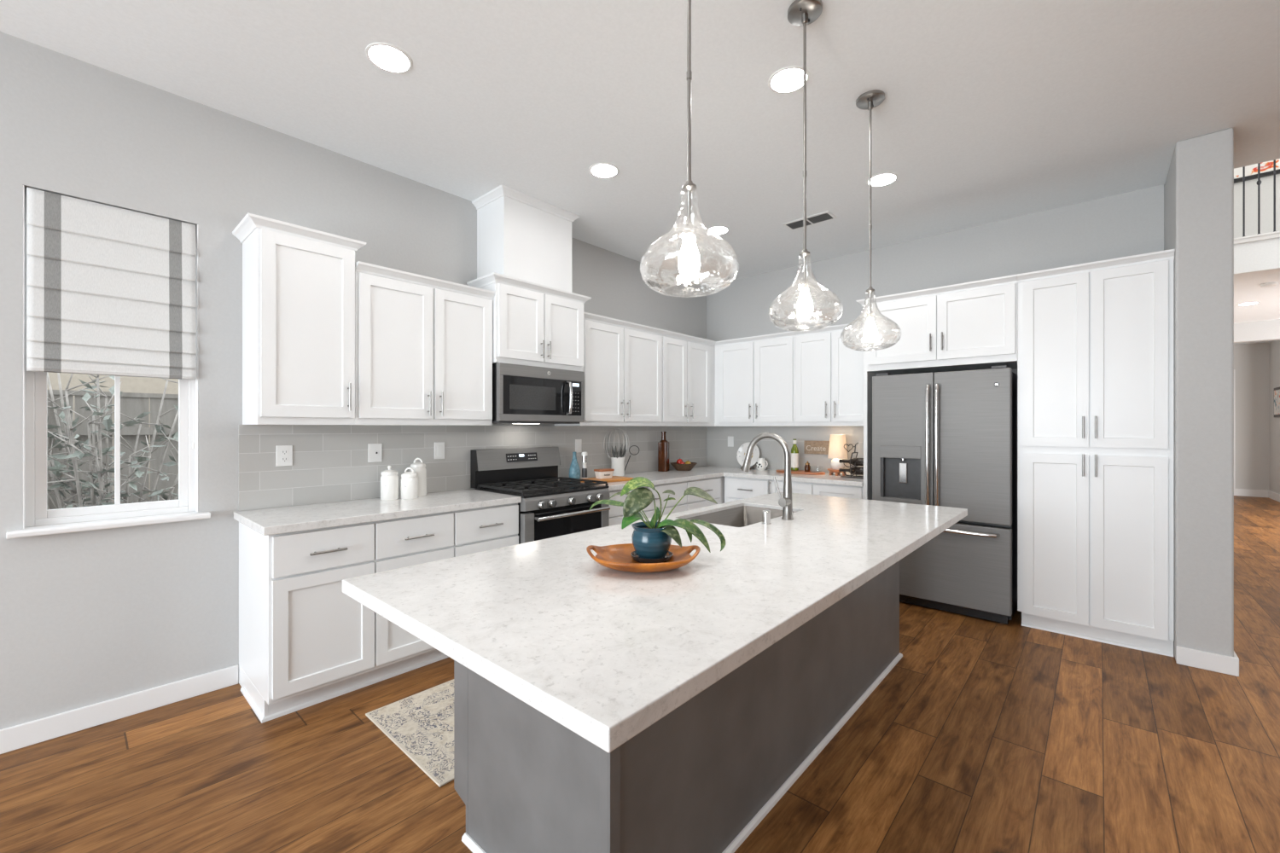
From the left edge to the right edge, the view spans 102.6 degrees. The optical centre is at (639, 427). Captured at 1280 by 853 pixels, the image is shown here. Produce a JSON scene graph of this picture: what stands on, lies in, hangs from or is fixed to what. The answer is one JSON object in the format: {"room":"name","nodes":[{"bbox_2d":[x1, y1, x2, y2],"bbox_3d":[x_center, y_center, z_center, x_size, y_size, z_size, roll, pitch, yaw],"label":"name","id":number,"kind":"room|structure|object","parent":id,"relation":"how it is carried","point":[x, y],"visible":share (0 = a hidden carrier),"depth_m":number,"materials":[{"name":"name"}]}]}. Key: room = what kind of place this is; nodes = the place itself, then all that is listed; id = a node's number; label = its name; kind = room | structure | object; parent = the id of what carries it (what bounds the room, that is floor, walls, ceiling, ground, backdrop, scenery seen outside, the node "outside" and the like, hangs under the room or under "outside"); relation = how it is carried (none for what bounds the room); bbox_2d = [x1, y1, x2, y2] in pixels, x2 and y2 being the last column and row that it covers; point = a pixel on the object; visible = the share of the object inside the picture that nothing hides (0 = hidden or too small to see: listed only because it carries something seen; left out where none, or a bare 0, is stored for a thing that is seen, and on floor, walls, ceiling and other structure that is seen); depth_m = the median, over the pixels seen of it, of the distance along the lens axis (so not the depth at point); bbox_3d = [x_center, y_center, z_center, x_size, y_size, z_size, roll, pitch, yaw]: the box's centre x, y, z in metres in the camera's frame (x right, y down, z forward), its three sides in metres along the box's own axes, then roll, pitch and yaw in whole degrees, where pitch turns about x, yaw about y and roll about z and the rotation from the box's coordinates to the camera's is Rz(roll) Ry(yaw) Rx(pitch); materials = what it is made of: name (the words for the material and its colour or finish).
{"room":"kitchen","nodes":[
{"label":"kitchen","id":0,"kind":"room"},
{"bbox_2d":[0,31,706,729],"bbox_3d":[-2.369,-0.148,2.585,0.160,3.009,9.560,0,0,42],"label":"wall","id":1,"kind":"structure","parent":0,"point":[87,618],"depth_m":2.50,"materials":[{"name":"grey paint"}]},
{"bbox_2d":[5,512,210,539],"bbox_3d":[-2.436,0.446,2.392,0.118,0.028,0.653,0,0,42],"label":"trim","id":2,"kind":"structure","parent":1,"relation":"attached to","point":[133,521],"depth_m":2.33,"materials":[{"name":"white paint"}]},
{"bbox_2d":[22,185,198,529],"bbox_3d":[-2.480,-0.302,2.431,0.120,1.467,0.573,0,0,42],"label":"window","id":3,"kind":"structure","parent":1,"relation":"in","point":[35,513],"depth_m":2.34,"materials":[{"name":"white paint"}]},
{"bbox_2d":[26,186,196,449],"bbox_3d":[-2.442,-0.461,2.398,0.064,1.141,0.549,0,0,42],"label":"roman shade","id":4,"kind":"object","parent":3,"relation":"attached to","point":[111,290],"visible":1,"depth_m":2.36,"materials":[{"name":"fabric"}]},
{"bbox_2d":[0,664,238,754],"bbox_3d":[-3.814,1.307,0.844,0.016,0.100,5.038,0,0,42],"label":"baseboard","id":5,"kind":"structure","parent":1,"relation":"attached to","point":[13,738],"depth_m":2.36,"materials":[{"name":"white paint"}]},
{"bbox_2d":[276,445,292,466],"bbox_3d":[-1.990,0.157,2.867,0.008,0.116,0.078,0,0,42],"label":"wall outlet","id":6,"kind":"object","parent":1,"relation":"attached to","point":[284,453],"visible":1,"depth_m":2.86,"materials":[{"name":"white plastic"}]},
{"bbox_2d":[280,456,288,462],"bbox_3d":[-1.987,0.177,2.865,0.001,0.028,0.034,0,0,42],"label":"receptacle","id":7,"kind":"object","parent":6,"relation":"attached to","point":[283,459],"depth_m":2.86,"materials":[{"name":"white plastic"}]},
{"bbox_2d":[232,212,366,424],"bbox_3d":[-1.834,-0.524,2.775,0.379,1.017,0.535,0,0,42],"label":"upper cabinet","id":8,"kind":"object","parent":1,"relation":"attached to","point":[299,282],"visible":1,"depth_m":2.65,"materials":[{"name":"white paint"}]},
{"bbox_2d":[367,443,382,462],"bbox_3d":[-1.667,0.159,3.225,0.009,0.116,0.082,0,0,42],"label":"wall outlet","id":9,"kind":"object","parent":1,"relation":"attached to","point":[375,450],"visible":1,"depth_m":3.22,"materials":[{"name":"white plastic"}]},
{"bbox_2d":[349,261,495,425],"bbox_3d":[-1.396,-0.467,3.263,0.379,0.904,0.862,0,0,42],"label":"upper cabinet","id":10,"kind":"object","parent":1,"relation":"attached to","point":[423,345],"visible":0.98,"depth_m":3.11,"materials":[{"name":"white paint"}]},
{"bbox_2d":[434,442,444,459],"bbox_3d":[-1.385,0.159,3.540,0.009,0.116,0.075,0,0,42],"label":"switch plate","id":11,"kind":"object","parent":1,"relation":"attached to","point":[439,447],"visible":1,"depth_m":3.54,"materials":[{"name":"white plastic"}]},
{"bbox_2d":[238,424,706,511],"bbox_3d":[-0.679,0.271,4.340,0.010,0.572,4.350,0,0,42],"label":"backsplash","id":12,"kind":"structure","parent":1,"relation":"attached to","point":[330,463],"depth_m":3.31,"materials":[{"name":"grey tile"}]},
{"bbox_2d":[466,272,591,372],"bbox_3d":[-0.827,-0.738,3.864,0.422,0.589,0.880,0,0,42],"label":"upper cabinet","id":13,"kind":"object","parent":1,"relation":"attached to","point":[534,324],"visible":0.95,"depth_m":3.69,"materials":[{"name":"white paint"}]},
{"bbox_2d":[477,195,571,292],"bbox_3d":[-0.864,-1.340,3.879,0.349,0.623,0.613,0,0,42],"label":"chase","id":14,"kind":"object","parent":13,"relation":"on","point":[515,239],"depth_m":3.70,"materials":[{"name":"white paint"}]},
{"bbox_2d":[471,184,580,222],"bbox_3d":[-0.847,-1.627,3.865,0.393,0.048,0.701,0,0,42],"label":"trim","id":15,"kind":"structure","parent":14,"relation":"attached to","point":[502,190],"depth_m":3.67,"materials":[{"name":"white paint"}]},
{"bbox_2d":[492,362,584,424],"bbox_3d":[-0.815,-0.235,3.844,0.449,0.410,0.764,0,0,42],"label":"microwave oven","id":16,"kind":"object","parent":13,"relation":"attached to","point":[521,394],"visible":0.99,"depth_m":3.67,"materials":[{"name":"silver metal"}]},
{"bbox_2d":[575,439,581,453],"bbox_3d":[-0.538,0.159,4.483,0.009,0.116,0.073,0,0,42],"label":"switch plate","id":17,"kind":"object","parent":1,"relation":"attached to","point":[578,442],"visible":0.91,"depth_m":4.48,"materials":[{"name":"white plastic"}]},
{"bbox_2d":[554,311,663,426],"bbox_3d":[-0.240,-0.467,4.550,0.379,0.904,1.011,0,0,42],"label":"upper cabinet","id":18,"kind":"object","parent":1,"relation":"attached to","point":[623,359],"visible":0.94,"depth_m":4.41,"materials":[{"name":"white paint"}]},
{"bbox_2d":[660,330,715,426],"bbox_3d":[0.508,-0.467,5.383,0.379,0.904,1.226,0,0,42],"label":"upper cabinet","id":19,"kind":"object","parent":1,"relation":"attached to","point":[688,361],"visible":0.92,"depth_m":5.13,"materials":[{"name":"white paint"}]},
{"bbox_2d":[0,0,1279,285],"bbox_3d":[0.986,-1.712,-0.534,9.000,0.120,9.400,0,0,42],"label":"ceiling","id":20,"kind":"structure","parent":0,"point":[991,111],"depth_m":2.52,"materials":[{"name":"paint"}]},
{"bbox_2d":[365,42,413,74],"bbox_3d":[-1.121,-1.650,2.291,0.192,0.005,0.192,0,0,42],"label":"recessed light","id":21,"kind":"object","parent":20,"relation":"in","point":[389,58],"visible":1,"depth_m":2.29,"materials":[{"name":"white plastic"}]},
{"bbox_2d":[588,162,619,178],"bbox_3d":[-0.230,-1.650,3.291,0.192,0.005,0.192,0,0,42],"label":"recessed light","id":22,"kind":"object","parent":20,"relation":"in","point":[600,170],"visible":1,"depth_m":3.28,"materials":[{"name":"white"}]},
{"bbox_2d":[640,0,739,297],"bbox_3d":[0.139,-1.019,1.449,0.280,1.266,0.280,0,0,42],"label":"pendant light","id":23,"kind":"object","parent":20,"relation":"hanging from","point":[689,258],"visible":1,"depth_m":1.44,"materials":[{"name":"clear glass"}]},
{"bbox_2d":[681,180,696,236],"bbox_3d":[0.139,-0.620,1.449,0.042,0.157,0.042,0,0,42],"label":"socket","id":24,"kind":"object","parent":23,"relation":"attached to","point":[689,187],"depth_m":1.44,"materials":[{"name":"silver metal"}]},
{"bbox_2d":[708,226,729,234],"bbox_3d":[0.649,-1.650,4.286,0.192,0.005,0.192,0,0,42],"label":"recessed light","id":25,"kind":"object","parent":20,"relation":"in","point":[717,229],"visible":0.72,"depth_m":4.27,"materials":[{"name":"white"}]},
{"bbox_2d":[768,65,809,93],"bbox_3d":[0.707,-1.650,2.434,0.192,0.005,0.192,0,0,42],"label":"recessed light","id":26,"kind":"object","parent":20,"relation":"in","point":[788,79],"visible":0.9,"depth_m":2.43,"materials":[{"name":"white"}]},
{"bbox_2d":[768,0,843,331],"bbox_3d":[0.651,-1.026,2.022,0.280,1.266,0.280,0,0,42],"label":"pendant light","id":27,"kind":"object","parent":20,"relation":"hanging from","point":[800,13],"visible":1,"depth_m":2.02,"materials":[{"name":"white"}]},
{"bbox_2d":[799,249,810,289],"bbox_3d":[0.651,-0.627,2.022,0.042,0.157,0.042,0,0,42],"label":"socket","id":28,"kind":"object","parent":27,"relation":"attached to","point":[805,283],"depth_m":2.01,"materials":[{"name":"silver metal"}]},
{"bbox_2d":[782,210,837,230],"bbox_3d":[1.349,-1.646,4.085,0.380,0.011,0.170,0,0,42],"label":"ceiling vent","id":29,"kind":"object","parent":20,"relation":"in","point":[823,217],"visible":0.95,"depth_m":4.06,"materials":[{"name":"white plastic"}]},
{"bbox_2d":[840,89,901,351],"bbox_3d":[1.156,-1.028,2.570,0.280,1.266,0.280,0,0,42],"label":"pendant light","id":30,"kind":"object","parent":20,"relation":"hanging from","point":[869,100],"visible":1,"depth_m":2.56,"materials":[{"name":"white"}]},
{"bbox_2d":[866,286,874,318],"bbox_3d":[1.156,-0.629,2.570,0.042,0.157,0.042,0,0,42],"label":"socket","id":31,"kind":"object","parent":30,"relation":"attached to","point":[869,315],"depth_m":2.56,"materials":[{"name":"silver metal"}]},
{"bbox_2d":[866,172,897,186],"bbox_3d":[1.612,-1.650,3.412,0.192,0.005,0.192,0,0,42],"label":"recessed light","id":32,"kind":"object","parent":20,"relation":"in","point":[882,179],"visible":0.94,"depth_m":3.40,"materials":[{"name":"white"}]},
{"bbox_2d":[0,495,1279,852],"bbox_3d":[4.604,1.417,3.609,9.150,0.120,20.400,0,0,42],"label":"floor","id":33,"kind":"structure","parent":0,"point":[985,736],"depth_m":2.04,"materials":[{"name":"brown wood"}]},
{"bbox_2d":[238,521,374,723],"bbox_3d":[-1.740,0.920,2.666,0.664,0.874,0.464,0,0,42],"label":"base cabinet","id":34,"kind":"object","parent":33,"relation":"on","point":[304,642],"visible":0.91,"depth_m":2.46,"materials":[{"name":"white paint"}]},
{"bbox_2d":[233,488,521,535],"bbox_3d":[-1.453,0.462,2.995,0.634,0.038,1.362,0,0,42],"label":"countertop","id":35,"kind":"structure","parent":34,"relation":"on","point":[292,519],"depth_m":2.77,"materials":[{"name":"white stone"}]},
{"bbox_2d":[380,465,398,500],"bbox_3d":[-1.544,0.337,3.159,0.102,0.211,0.102,0,0,42],"label":"canister","id":36,"kind":"object","parent":35,"relation":"on","point":[389,479],"visible":1,"depth_m":3.12,"materials":[{"name":"white ceramic"}]},
{"bbox_2d":[400,467,418,499],"bbox_3d":[-1.447,0.345,3.211,0.102,0.195,0.102,0,0,42],"label":"canister","id":37,"kind":"object","parent":35,"relation":"on","point":[409,480],"visible":1,"depth_m":3.17,"materials":[{"name":"white ceramic"}]},
{"bbox_2d":[409,458,426,496],"bbox_3d":[-1.445,0.319,3.337,0.102,0.247,0.102,0,0,42],"label":"canister","id":38,"kind":"object","parent":35,"relation":"on","point":[420,468],"visible":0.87,"depth_m":3.30,"materials":[{"name":"white ceramic"}]},
{"bbox_2d":[365,679,453,787],"bbox_3d":[-0.325,1.352,2.954,0.730,0.008,2.100,0,0,42],"label":"runner rug","id":39,"kind":"object","parent":33,"relation":"on","point":[421,724],"visible":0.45,"depth_m":2.31,"materials":[{"name":"beige fabric"}]},
{"bbox_2d":[367,511,453,685],"bbox_3d":[-1.438,0.920,3.002,0.664,0.874,0.438,0,0,42],"label":"base cabinet","id":40,"kind":"object","parent":33,"relation":"on","point":[400,543],"visible":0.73,"depth_m":2.77,"materials":[{"name":"white paint"}]},
{"bbox_2d":[448,503,518,657],"bbox_3d":[-1.143,0.920,3.331,0.664,0.874,0.447,0,0,42],"label":"base cabinet","id":41,"kind":"object","parent":33,"relation":"on","point":[487,528],"visible":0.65,"depth_m":3.11,"materials":[{"name":"white paint"}]},
{"bbox_2d":[470,447,610,544],"bbox_3d":[-0.704,0.757,3.752,0.736,1.200,0.764,0,0,42],"label":"gas range","id":42,"kind":"object","parent":33,"relation":"on","point":[549,507],"visible":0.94,"depth_m":3.68,"materials":[{"name":"silver metal"}]},
{"bbox_2d":[474,480,609,498],"bbox_3d":[-0.709,0.444,3.756,0.597,0.016,0.764,0,0,42],"label":"cooktop","id":43,"kind":"object","parent":42,"relation":"in","point":[596,488],"depth_m":3.59,"materials":[{"name":"black metal"}]},
{"bbox_2d":[608,481,686,526],"bbox_3d":[-0.134,0.920,4.455,0.664,0.874,1.036,0,0,42],"label":"base cabinet","id":44,"kind":"object","parent":33,"relation":"on","point":[616,515],"visible":0.15,"depth_m":4.36,"materials":[{"name":"white paint"}]},
{"bbox_2d":[580,465,863,491],"bbox_3d":[0.756,0.462,4.465,1.958,0.038,2.246,0,0,42],"label":"countertop","id":45,"kind":"structure","parent":44,"relation":"on","point":[656,478],"depth_m":4.74,"materials":[{"name":"white stone"}]},
{"bbox_2d":[568,452,580,480],"bbox_3d":[-0.550,0.323,4.305,0.100,0.240,0.100,0,0,42],"label":"glass bottle","id":46,"kind":"object","parent":45,"relation":"on","point":[574,471],"visible":0.84,"depth_m":4.27,"materials":[{"name":"blue glass"}]},
{"bbox_2d":[580,451,587,478],"bbox_3d":[-0.471,0.323,4.355,0.072,0.240,0.072,0,0,42],"label":"pepper mill","id":47,"kind":"object","parent":45,"relation":"on","point":[584,454],"visible":0.93,"depth_m":4.34,"materials":[{"name":"white ceramic"}]},
{"bbox_2d":[580,476,633,482],"bbox_3d":[-0.292,0.433,4.262,0.440,0.020,0.260,0,0,-42],"label":"cutting board","id":48,"kind":"object","parent":45,"relation":"on","point":[614,479],"visible":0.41,"depth_m":4.22,"materials":[{"name":"brown wood"}]},
{"bbox_2d":[593,468,614,478],"bbox_3d":[-0.301,0.385,4.297,0.162,0.075,0.098,0,0,-42],"label":"butter dish","id":49,"kind":"object","parent":48,"relation":"on","point":[603,473],"visible":1,"depth_m":4.25,"materials":[{"name":"white ceramic"}]},
{"bbox_2d":[610,456,625,476],"bbox_3d":[-0.204,0.357,4.720,0.136,0.172,0.136,0,0,42],"label":"utensil crock","id":50,"kind":"object","parent":45,"relation":"on","point":[618,464],"visible":0.87,"depth_m":4.67,"materials":[{"name":"white ceramic"}]},
{"bbox_2d":[604,428,629,459],"bbox_3d":[-0.215,0.211,4.713,0.233,0.414,0.093,0,0,4],"label":"wire whisk","id":51,"kind":"object","parent":50,"relation":"in","point":[613,428],"visible":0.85,"depth_m":4.71,"materials":[{"name":"silver metal"}]},
{"bbox_2d":[611,445,626,458],"bbox_3d":[-0.210,0.279,4.738,0.103,0.256,0.170,0,0,30],"label":"whisk","id":52,"kind":"object","parent":50,"relation":"in","point":[613,453],"visible":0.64,"depth_m":4.74,"materials":[{"name":"silver metal"}]},
{"bbox_2d":[657,431,669,471],"bbox_3d":[0.242,0.241,5.216,0.094,0.404,0.094,0,0,25],"label":"bottle","id":53,"kind":"object","parent":45,"relation":"on","point":[663,445],"visible":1,"depth_m":5.18,"materials":[{"name":"orange glass"}]},
{"bbox_2d":[670,462,697,471],"bbox_3d":[0.454,0.405,5.333,0.284,0.076,0.284,0,0,42],"label":"fruit bowl","id":54,"kind":"object","parent":45,"relation":"on","point":[677,467],"visible":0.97,"depth_m":5.25,"materials":[{"name":"brown wood"}]},
{"bbox_2d":[736,442,759,469],"bbox_3d":[1.164,0.299,5.511,0.276,0.287,0.115,0,0,42],"label":"floral plate","id":55,"kind":"object","parent":45,"relation":"on","point":[741,455],"visible":0.62,"depth_m":5.54,"materials":[{"name":"ceramic"}]},
{"bbox_2d":[756,458,767,470],"bbox_3d":[1.266,0.380,5.353,0.106,0.125,0.109,0,0,-6],"label":"jug","id":56,"kind":"object","parent":45,"relation":"on","point":[760,465],"visible":1,"depth_m":5.32,"materials":[{"name":"white ceramic"}]},
{"bbox_2d":[776,469,825,475],"bbox_3d":[1.559,0.433,4.992,0.490,0.020,0.230,0,0,42],"label":"serving board","id":57,"kind":"object","parent":45,"relation":"on","point":[799,472],"visible":0.81,"depth_m":4.87,"materials":[{"name":"red wood"}]},
{"bbox_2d":[791,438,798,471],"bbox_3d":[1.530,0.266,5.065,0.077,0.312,0.077,0,0,42],"label":"wine bottle","id":58,"kind":"object","parent":57,"relation":"on","point":[794,450],"visible":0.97,"depth_m":5.04,"materials":[{"name":"green glass"}]},
{"bbox_2d":[804,461,810,471],"bbox_3d":[1.609,0.371,4.920,0.056,0.102,0.056,0,0,42],"label":"spice jar","id":59,"kind":"object","parent":57,"relation":"on","point":[807,468],"visible":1,"depth_m":4.90,"materials":[{"name":"orange glass"}]},
{"bbox_2d":[827,434,847,476],"bbox_3d":[1.843,0.254,4.777,0.184,0.378,0.184,0,0,42],"label":"table lamp","id":60,"kind":"object","parent":45,"relation":"on","point":[837,451],"visible":0.88,"depth_m":4.72,"materials":[{"name":"white fabric"}]},
{"bbox_2d":[840,442,863,478],"bbox_3d":[1.916,0.285,4.551,0.210,0.312,0.140,0,0,42],"label":"wine rack","id":61,"kind":"object","parent":45,"relation":"on","point":[850,467],"visible":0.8,"depth_m":4.54,"materials":[{"name":"black metal"}]},
{"bbox_2d":[838,466,863,475],"bbox_3d":[1.921,0.383,4.546,0.295,0.070,0.070,0,0,42],"label":"wine bottle","id":62,"kind":"object","parent":61,"relation":"in","point":[859,471],"visible":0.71,"depth_m":4.53,"materials":[{"name":"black glass"}]},
{"bbox_2d":[838,458,863,465],"bbox_3d":[1.921,0.303,4.546,0.295,0.070,0.070,0,0,42],"label":"wine bottle","id":63,"kind":"object","parent":61,"relation":"in","point":[859,462],"visible":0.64,"depth_m":4.53,"materials":[{"name":"black glass"}]},
{"bbox_2d":[453,561,902,852],"bbox_3d":[0.449,0.919,2.396,0.796,0.876,2.445,0,0,42],"label":"kitchen island","id":64,"kind":"object","parent":33,"relation":"on","point":[701,778],"visible":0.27,"depth_m":1.60,"materials":[{"name":"grey paint"}]},
{"bbox_2d":[342,492,967,752],"bbox_3d":[0.461,0.462,2.148,1.108,0.038,2.753,0,0,42],"label":"island countertop","id":65,"kind":"structure","parent":64,"relation":"on","point":[605,654],"depth_m":1.32,"materials":[{"name":"white stone"}]},
{"bbox_2d":[586,543,700,572],"bbox_3d":[0.011,0.410,1.625,0.365,0.066,0.280,0,0,0],"label":"wooden tray","id":66,"kind":"object","parent":65,"relation":"on","point":[618,557],"visible":0.88,"depth_m":1.64,"materials":[{"name":"brown wood"}]},
{"bbox_2d":[588,477,725,563],"bbox_3d":[0.053,0.297,1.680,0.455,0.268,0.183,0,0,0],"label":"potted plant","id":67,"kind":"object","parent":66,"relation":"on","point":[651,541],"visible":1,"depth_m":1.64,"materials":[{"name":"green plant"}]},
{"bbox_2d":[685,506,796,527],"bbox_3d":[0.531,0.579,2.651,0.374,0.238,0.674,0,0,42],"label":"sink","id":68,"kind":"object","parent":65,"relation":"in","point":[741,516],"visible":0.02,"depth_m":2.92,"materials":[{"name":"silver metal"}]},
{"bbox_2d":[761,510,771,524],"bbox_3d":[0.582,0.412,2.358,0.044,0.062,0.044,0,0,42],"label":"air gap cap","id":69,"kind":"object","parent":65,"relation":"on","point":[765,514],"visible":1,"depth_m":2.34,"materials":[{"name":"metal"}]},
{"bbox_2d":[741,432,793,520],"bbox_3d":[0.623,0.233,2.548,0.280,0.421,0.086,0,0,42],"label":"kitchen faucet","id":70,"kind":"object","parent":65,"relation":"on","point":[786,502],"visible":1,"depth_m":2.48,"materials":[{"name":"silver metal"}]},
{"bbox_2d":[686,476,724,510],"bbox_3d":[0.618,0.920,5.293,0.664,0.874,1.214,0,0,42],"label":"base cabinet","id":71,"kind":"object","parent":33,"relation":"on","point":[714,487],"visible":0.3,"depth_m":4.87,"materials":[{"name":"white paint"}]},
{"bbox_2d":[724,477,769,503],"bbox_3d":[1.206,0.920,5.135,0.490,0.874,0.664,0,0,42],"label":"base cabinet","id":72,"kind":"object","parent":33,"relation":"on","point":[736,489],"visible":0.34,"depth_m":4.93,"materials":[{"name":"white paint"}]},
{"bbox_2d":[768,479,863,499],"bbox_3d":[1.704,0.919,4.689,0.845,0.875,0.664,0,0,42],"label":"base cabinet","id":73,"kind":"object","parent":33,"relation":"on","point":[848,491],"visible":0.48,"depth_m":4.42,"materials":[{"name":"white paint"}]},
{"bbox_2d":[855,274,1017,500],"bbox_3d":[2.379,0.157,4.076,1.062,2.399,0.674,0,0,42],"label":"tall cabinet","id":74,"kind":"object","parent":33,"relation":"on","point":[971,325],"visible":0.83,"depth_m":3.83,"materials":[{"name":"white paint"}]},
{"bbox_2d":[872,365,1017,624],"bbox_3d":[2.376,0.464,3.991,0.898,1.785,0.729,0,0,42],"label":"refrigerator","id":75,"kind":"object","parent":33,"relation":"on","point":[939,439],"visible":0.88,"depth_m":3.69,"materials":[{"name":"grey metal"}]},
{"bbox_2d":[1016,249,1175,657],"bbox_3d":[3.052,0.157,3.472,0.745,2.399,0.674,0,0,42],"label":"pantry cabinet","id":76,"kind":"object","parent":33,"relation":"on","point":[1096,340],"visible":1,"depth_m":3.22,"materials":[{"name":"white paint"}]},
{"bbox_2d":[706,184,1163,474],"bbox_3d":[2.220,-1.593,4.782,3.735,5.900,0.160,0,0,42],"label":"wall","id":77,"kind":"structure","parent":0,"point":[1130,224],"depth_m":4.33,"materials":[{"name":"grey paint"}]},
{"bbox_2d":[727,436,733,447],"bbox_3d":[1.015,0.155,5.736,0.076,0.116,0.009,0,0,42],"label":"switch plate","id":78,"kind":"object","parent":77,"relation":"attached to","point":[730,439],"visible":1,"depth_m":5.73,"materials":[{"name":"white plastic"}]},
{"bbox_2d":[714,331,795,426],"bbox_3d":[1.230,-0.467,5.305,0.911,0.904,0.378,0,0,42],"label":"upper cabinet","id":79,"kind":"object","parent":77,"relation":"attached to","point":[754,375],"visible":0.96,"depth_m":5.16,"materials":[{"name":"white paint"}]},
{"bbox_2d":[706,426,863,474],"bbox_3d":[1.506,0.214,5.309,1.968,0.457,0.010,0,0,42],"label":"backsplash","id":80,"kind":"structure","parent":77,"relation":"attached to","point":[718,454],"depth_m":5.37,"materials":[{"name":"grey tile"}]},
{"bbox_2d":[803,440,829,454],"bbox_3d":[1.748,0.195,5.067,0.250,0.133,0.022,0,0,42],"label":"wooden sign","id":81,"kind":"object","parent":77,"relation":"attached to","point":[810,447],"visible":1,"depth_m":5.06,"materials":[{"name":"brown wood"}]},
{"bbox_2d":[792,321,863,426],"bbox_3d":[1.841,-0.467,4.756,0.731,0.904,0.378,0,0,42],"label":"upper cabinet","id":82,"kind":"object","parent":77,"relation":"attached to","point":[829,375],"visible":0.85,"depth_m":4.66,"materials":[{"name":"white paint"}]},
{"bbox_2d":[1163,128,1233,659],"bbox_3d":[3.461,-1.593,3.201,0.222,5.900,0.855,0,0,42],"label":"wall","id":83,"kind":"structure","parent":0,"point":[1199,185],"depth_m":2.89,"materials":[{"name":"grey paint"}]},
{"bbox_2d":[1175,645,1239,676],"bbox_3d":[3.442,1.307,3.167,0.237,0.100,0.811,0,0,42],"label":"baseboard","id":84,"kind":"structure","parent":83,"relation":"attached to","point":[1185,656],"depth_m":2.86,"materials":[{"name":"white paint"}]},
{"bbox_2d":[1233,343,1269,490],"bbox_3d":[12.729,-0.148,9.586,5.042,3.009,0.150,0,0,42],"label":"wall","id":85,"kind":"structure","parent":0,"point":[1251,361],"depth_m":10.09,"materials":[{"name":"paint"}]},
{"bbox_2d":[1233,369,1235,495],"bbox_3d":[11.503,0.097,10.569,1.020,2.520,0.024,0,0,42],"label":"trim","id":86,"kind":"structure","parent":85,"relation":"attached to","point":[1234,369],"depth_m":10.22,"materials":[{"name":"white paint"}]},
{"bbox_2d":[1235,488,1279,502],"bbox_3d":[11.110,1.287,10.132,1.901,0.140,1.200,0,0,42],"label":"baseboard","id":87,"kind":"structure","parent":85,"relation":"attached to","point":[1243,492],"depth_m":10.03,"materials":[{"name":"white paint"}]},
{"bbox_2d":[1233,237,1279,345],"bbox_3d":[10.274,-1.815,6.851,5.042,0.326,7.200,0,0,42],"label":"ceiling","id":88,"kind":"structure","parent":0,"point":[1257,263],"depth_m":5.74,"materials":[{"name":"paint"}]},
{"bbox_2d":[1233,231,1279,244],"bbox_3d":[7.856,-1.998,4.157,5.042,0.060,0.040,0,0,42],"label":"trim","id":89,"kind":"structure","parent":88,"relation":"attached to","point":[1276,234],"depth_m":5.38,"materials":[{"name":"white paint"}]},
{"bbox_2d":[1241,159,1275,237],"bbox_3d":[7.863,-2.541,4.231,4.930,1.025,0.060,0,0,42],"label":"stair railing","id":90,"kind":"object","parent":88,"relation":"on","point":[1259,182],"visible":0.19,"depth_m":5.41,"materials":[{"name":"black metal"}]},
{"bbox_2d":[1260,281,1278,287],"bbox_3d":[7.198,-1.634,5.863,0.130,0.036,0.130,0,0,42],"label":"smoke detector","id":91,"kind":"object","parent":88,"relation":"attached to","point":[1275,283],"visible":1,"depth_m":5.83,"materials":[{"name":"white plastic"}]},
{"bbox_2d":[1233,174,1279,238],"bbox_3d":[9.022,-3.161,5.456,5.042,2.365,0.150,0,0,42],"label":"wall","id":92,"kind":"structure","parent":0,"point":[1266,186],"depth_m":6.47,"materials":[{"name":"paint"}]},
{"bbox_2d":[1233,158,1279,183],"bbox_3d":[8.145,-3.658,6.109,1.780,1.030,0.040,0,0,42],"label":"abstract painting","id":93,"kind":"object","parent":92,"relation":"attached to","point":[1266,168],"visible":0.02,"depth_m":6.45,"materials":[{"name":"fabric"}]},
{"bbox_2d":[1233,319,1279,343],"bbox_3d":[10.555,-1.503,7.163,5.041,0.299,0.160,0,0,42],"label":"wall header","id":94,"kind":"structure","parent":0,"point":[1267,330],"depth_m":7.95,"materials":[{"name":"white paint"}]},
{"bbox_2d":[1269,340,1279,494],"bbox_3d":[11.888,-0.148,9.434,0.190,3.009,1.200,0,0,42],"label":"wall","id":95,"kind":"structure","parent":0,"point":[1275,345],"depth_m":9.66,"materials":[{"name":"paint"}]},
{"bbox_2d":[1274,386,1279,417],"bbox_3d":[11.714,-0.468,9.402,0.024,0.550,0.560,0,0,42],"label":"framed picture","id":96,"kind":"object","parent":95,"relation":"attached to","point":[1277,391],"visible":1,"depth_m":9.42,"materials":[{"name":"multicoloured paper"}]},
{"label":"outside","id":97,"kind":"structure","parent":0,"visible":0},
{"bbox_3d":[-5.022,1.547,4.120,5.840,0.120,7.500,0,0,42],"label":"floor","id":98,"kind":"structure","parent":97,"visible":0},
{"bbox_2d":[46,372,178,506],"bbox_3d":[-6.799,0.247,4.640,0.300,2.480,4.900,0,0,42],"label":"wall","id":99,"kind":"structure","parent":98,"relation":"on","point":[141,385],"depth_m":5.65,"materials":[{"name":"paint"}]},
{"bbox_2d":[46,372,178,510],"bbox_3d":[-3.439,0.479,3.321,1.008,2.023,1.208,0,0,42],"label":"shrub","id":100,"kind":"object","parent":98,"relation":"on","point":[75,483],"visible":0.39,"depth_m":3.18,"materials":[{"name":"green plant"}]},
{"bbox_2d":[46,389,178,509],"bbox_3d":[-4.486,0.604,3.538,0.105,1.765,4.550,0,0,42],"label":"fence","id":101,"kind":"object","parent":98,"relation":"on","point":[132,404],"visible":0.07,"depth_m":4.04,"materials":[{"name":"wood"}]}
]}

